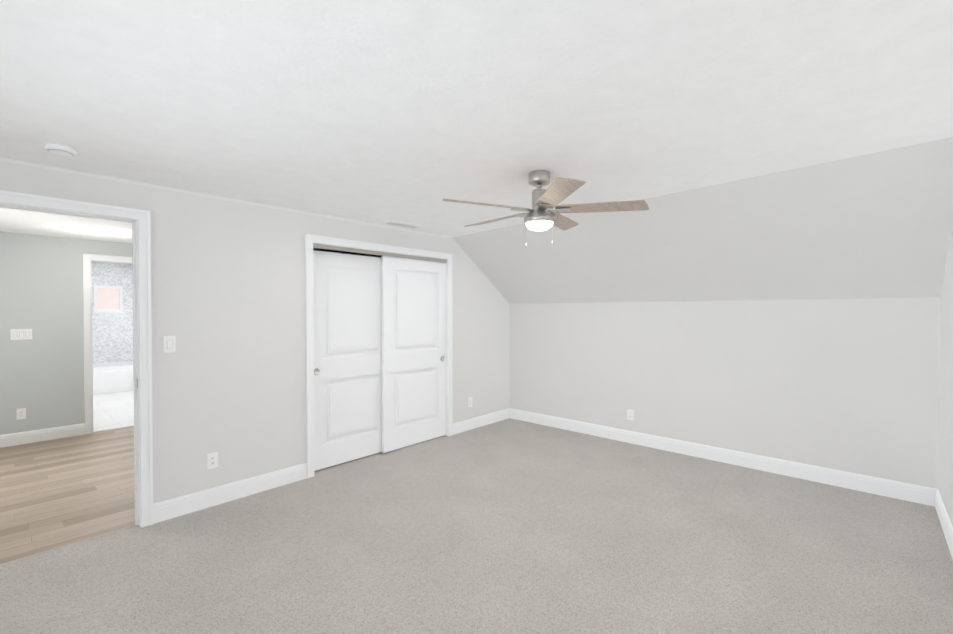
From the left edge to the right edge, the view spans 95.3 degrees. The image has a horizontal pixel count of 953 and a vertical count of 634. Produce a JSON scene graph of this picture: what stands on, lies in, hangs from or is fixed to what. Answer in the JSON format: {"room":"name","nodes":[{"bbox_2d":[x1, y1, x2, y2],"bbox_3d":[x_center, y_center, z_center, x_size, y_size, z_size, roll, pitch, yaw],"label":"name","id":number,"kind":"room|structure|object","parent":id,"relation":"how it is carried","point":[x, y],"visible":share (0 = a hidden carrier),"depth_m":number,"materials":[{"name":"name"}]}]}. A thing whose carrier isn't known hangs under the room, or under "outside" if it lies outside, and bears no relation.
{"room":"empty bedroom","nodes":[
{"label":"empty bedroom","id":0,"kind":"room"},
{"bbox_2d":[0,231,131,434],"bbox_3d":[-5.119,0.129,4.564,0.120,2.500,3.820,1,1,42],"label":"wall","id":1,"kind":"structure","parent":0,"point":[42,369],"depth_m":4.82,"materials":[{"name":"paint"}]},
{"bbox_2d":[16,408,25,419],"bbox_3d":[-4.924,1.047,4.696,0.008,0.115,0.070,1,1,42],"label":"outlet","id":2,"kind":"object","parent":1,"relation":"attached to","point":[21,413],"visible":1,"depth_m":4.70,"materials":[{"name":"white plastic"}]},
{"bbox_2d":[10,329,31,339],"bbox_3d":[-4.916,0.187,4.691,0.010,0.115,0.162,1,1,42],"label":"light switch","id":3,"kind":"object","parent":1,"relation":"attached to","point":[20,334],"visible":1,"depth_m":4.69,"materials":[{"name":"white plastic"}]},
{"bbox_2d":[0,423,84,447],"bbox_3d":[-5.455,1.319,4.108,0.015,0.132,2.610,1,1,42],"label":"baseboard","id":4,"kind":"structure","parent":1,"relation":"attached to","point":[20,438],"depth_m":4.80,"materials":[{"name":"white wood"}]},
{"bbox_2d":[83,254,131,434],"bbox_3d":[-4.327,0.313,5.441,0.168,2.110,0.900,1,1,42],"label":"door frame","id":5,"kind":"structure","parent":1,"relation":"attached to","point":[87,326],"depth_m":5.09,"materials":[{"name":"white wood"}]},
{"bbox_2d":[91,261,131,264],"bbox_3d":[-5.627,-1.072,6.951,3.860,0.160,1.740,1,1,42],"label":"ceiling","id":6,"kind":"structure","parent":0,"point":[111,263],"depth_m":8.18,"materials":[{"name":"white paint"}]},
{"bbox_2d":[91,262,132,363],"bbox_3d":[-7.013,0.081,8.222,0.120,2.500,1.740,1,1,42],"label":"wall","id":7,"kind":"structure","parent":0,"point":[112,337],"depth_m":8.26,"materials":[{"name":"tile"}]},
{"bbox_2d":[93,285,123,312],"bbox_3d":[-6.960,-0.329,8.208,0.090,0.520,0.460,1,1,42],"label":"bathroom window","id":8,"kind":"structure","parent":7,"relation":"in","point":[108,299],"depth_m":8.21,"materials":[{"name":"pink"}]},
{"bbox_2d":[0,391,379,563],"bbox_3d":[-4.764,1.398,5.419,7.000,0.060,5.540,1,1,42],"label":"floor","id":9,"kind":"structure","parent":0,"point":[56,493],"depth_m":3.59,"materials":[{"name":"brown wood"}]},
{"bbox_2d":[93,361,133,394],"bbox_3d":[-6.685,1.100,7.938,0.762,0.470,1.496,1,1,42],"label":"bathtub","id":10,"kind":"object","parent":9,"relation":"on","point":[112,377],"visible":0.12,"depth_m":7.69,"materials":[{"name":"ceramic"}]},
{"bbox_2d":[0,161,509,503],"bbox_3d":[-1.411,0.138,3.891,0.120,2.500,5.640,1,1,42],"label":"wall","id":11,"kind":"structure","parent":0,"point":[229,313],"depth_m":3.33,"materials":[{"name":"paint"}]},
{"bbox_2d":[0,190,153,527],"bbox_3d":[-2.545,0.349,2.641,0.168,2.110,0.900,1,1,42],"label":"door frame","id":12,"kind":"structure","parent":11,"relation":"attached to","point":[139,220],"depth_m":2.89,"materials":[{"name":"white wood"}]},
{"bbox_2d":[163,336,175,352],"bbox_3d":[-2.124,0.189,3.006,0.010,0.115,0.070,1,1,42],"label":"bedroom light switch","id":13,"kind":"object","parent":11,"relation":"attached to","point":[169,344],"visible":1,"depth_m":3.00,"materials":[{"name":"white plastic"}]},
{"bbox_2d":[207,452,217,469],"bbox_3d":[-1.951,1.062,3.211,0.008,0.115,0.070,1,1,42],"label":"outlet","id":14,"kind":"object","parent":11,"relation":"attached to","point":[212,460],"visible":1,"depth_m":3.21,"materials":[{"name":"white plastic"}]},
{"bbox_2d":[0,158,450,238],"bbox_3d":[-1.739,-0.891,3.425,0.001,0.020,4.290,1,1,42],"label":"trim","id":15,"kind":"structure","parent":11,"relation":"attached to","point":[131,182],"depth_m":3.08,"materials":[{"name":"paint"}]},
{"bbox_2d":[153,463,306,523],"bbox_3d":[-1.829,1.329,3.343,0.015,0.132,1.085,1,1,42],"label":"baseboard","id":16,"kind":"structure","parent":11,"relation":"attached to","point":[228,492],"depth_m":3.27,"materials":[{"name":"white wood"}]},
{"bbox_2d":[313,250,381,470],"bbox_3d":[-1.189,0.387,4.164,0.038,1.966,0.863,1,1,42],"label":"closet door","id":17,"kind":"structure","parent":11,"relation":"in","point":[347,358],"depth_m":4.11,"materials":[{"name":"white wood"}]},
{"bbox_2d":[305,234,452,477],"bbox_3d":[-0.917,0.331,4.421,0.144,2.100,1.755,1,1,42],"label":"trim","id":18,"kind":"structure","parent":11,"relation":"attached to","point":[324,242],"depth_m":4.01,"materials":[{"name":"white wood"}]},
{"bbox_2d":[381,256,445,452],"bbox_3d":[-0.652,0.370,4.685,0.038,1.986,0.863,1,1,42],"label":"closet door","id":19,"kind":"structure","parent":11,"relation":"in","point":[413,293],"depth_m":4.64,"materials":[{"name":"white wood"}]},
{"bbox_2d":[468,397,471,406],"bbox_3d":[-0.075,1.035,5.283,0.008,0.115,0.070,1,1,42],"label":"outlet","id":20,"kind":"object","parent":11,"relation":"attached to","point":[469,401],"visible":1,"depth_m":5.28,"materials":[{"name":"white plastic"}]},
{"bbox_2d":[453,408,508,434],"bbox_3d":[0.072,1.302,5.443,0.015,0.132,1.070,1,1,42],"label":"baseboard","id":21,"kind":"structure","parent":11,"relation":"attached to","point":[465,425],"depth_m":5.41,"materials":[{"name":"white wood"}]},
{"bbox_2d":[313,248,380,257],"bbox_3d":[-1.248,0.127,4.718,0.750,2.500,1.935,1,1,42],"label":"closet track","id":22,"kind":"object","parent":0,"point":[335,251],"depth_m":4.93,"materials":[{"name":"metal"}]},
{"bbox_2d":[0,418,952,633],"bbox_3d":[0.131,1.436,2.512,4.160,0.060,5.640,1,1,42],"label":"floor carpet","id":23,"kind":"object","parent":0,"point":[510,526],"visible":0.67,"depth_m":2.55,"materials":[{"name":"grey carpet"}]},
{"bbox_2d":[0,0,952,243],"bbox_3d":[-1.883,-0.987,2.684,7.420,0.220,5.640,1,1,42],"label":"ceiling","id":24,"kind":"structure","parent":0,"point":[411,112],"depth_m":1.86,"materials":[{"name":"white paint"}]},
{"bbox_2d":[44,144,76,155],"bbox_3d":[-2.211,-0.885,2.308,0.128,0.027,0.128,1,1,42],"label":"smoke detector","id":25,"kind":"object","parent":24,"relation":"attached to","point":[58,149],"visible":1,"depth_m":2.28,"materials":[{"name":"white plastic"}]},
{"bbox_2d":[382,221,421,228],"bbox_3d":[-0.736,-0.915,4.332,0.160,0.008,0.380,1,1,42],"label":"ceiling vent","id":26,"kind":"object","parent":24,"relation":"in","point":[400,224],"visible":1,"depth_m":4.32,"materials":[{"name":"white plastic"}]},
{"bbox_2d":[443,170,648,247],"bbox_3d":[0.381,-0.705,2.910,1.293,0.489,1.328,1,1,42],"label":"ceiling fan","id":27,"kind":"object","parent":24,"relation":"hanging from","point":[538,216],"visible":1,"depth_m":2.79,"materials":[{"name":"silver metal"}]},
{"bbox_2d":[453,137,952,303],"bbox_3d":[1.578,-0.630,4.128,4.220,0.949,1.140,1,1,42],"label":"ceiling","id":28,"kind":"structure","parent":0,"point":[873,225],"depth_m":3.44,"materials":[{"name":"paint"}]},
{"bbox_2d":[509,297,940,488],"bbox_3d":[2.006,0.560,4.526,4.100,1.640,0.120,1,1,42],"label":"wall","id":29,"kind":"structure","parent":0,"point":[850,385],"depth_m":3.96,"materials":[{"name":"paint"}]},
{"bbox_2d":[627,409,633,419],"bbox_3d":[1.681,1.067,4.740,0.070,0.115,0.008,1,1,42],"label":"outlet","id":30,"kind":"object","parent":29,"relation":"attached to","point":[630,414],"visible":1,"depth_m":4.74,"materials":[{"name":"white plastic"}]},
{"bbox_2d":[509,408,932,505],"bbox_3d":[1.905,1.313,4.537,3.950,0.132,0.015,1,1,42],"label":"baseboard","id":31,"kind":"structure","parent":29,"relation":"attached to","point":[914,493],"depth_m":3.97,"materials":[{"name":"white wood"}]},
{"bbox_2d":[938,223,952,526],"bbox_3d":[1.628,0.174,1.139,0.120,2.500,5.640,1,1,42],"label":"wall","id":32,"kind":"structure","parent":0,"point":[945,468],"depth_m":2.88,"materials":[{"name":"paint"}]},
{"bbox_2d":[933,488,952,558],"bbox_3d":[1.578,1.357,1.200,0.015,0.132,5.400,1,1,42],"label":"baseboard","id":33,"kind":"structure","parent":32,"relation":"attached to","point":[944,519],"depth_m":2.83,"materials":[{"name":"white wood"}]}
]}

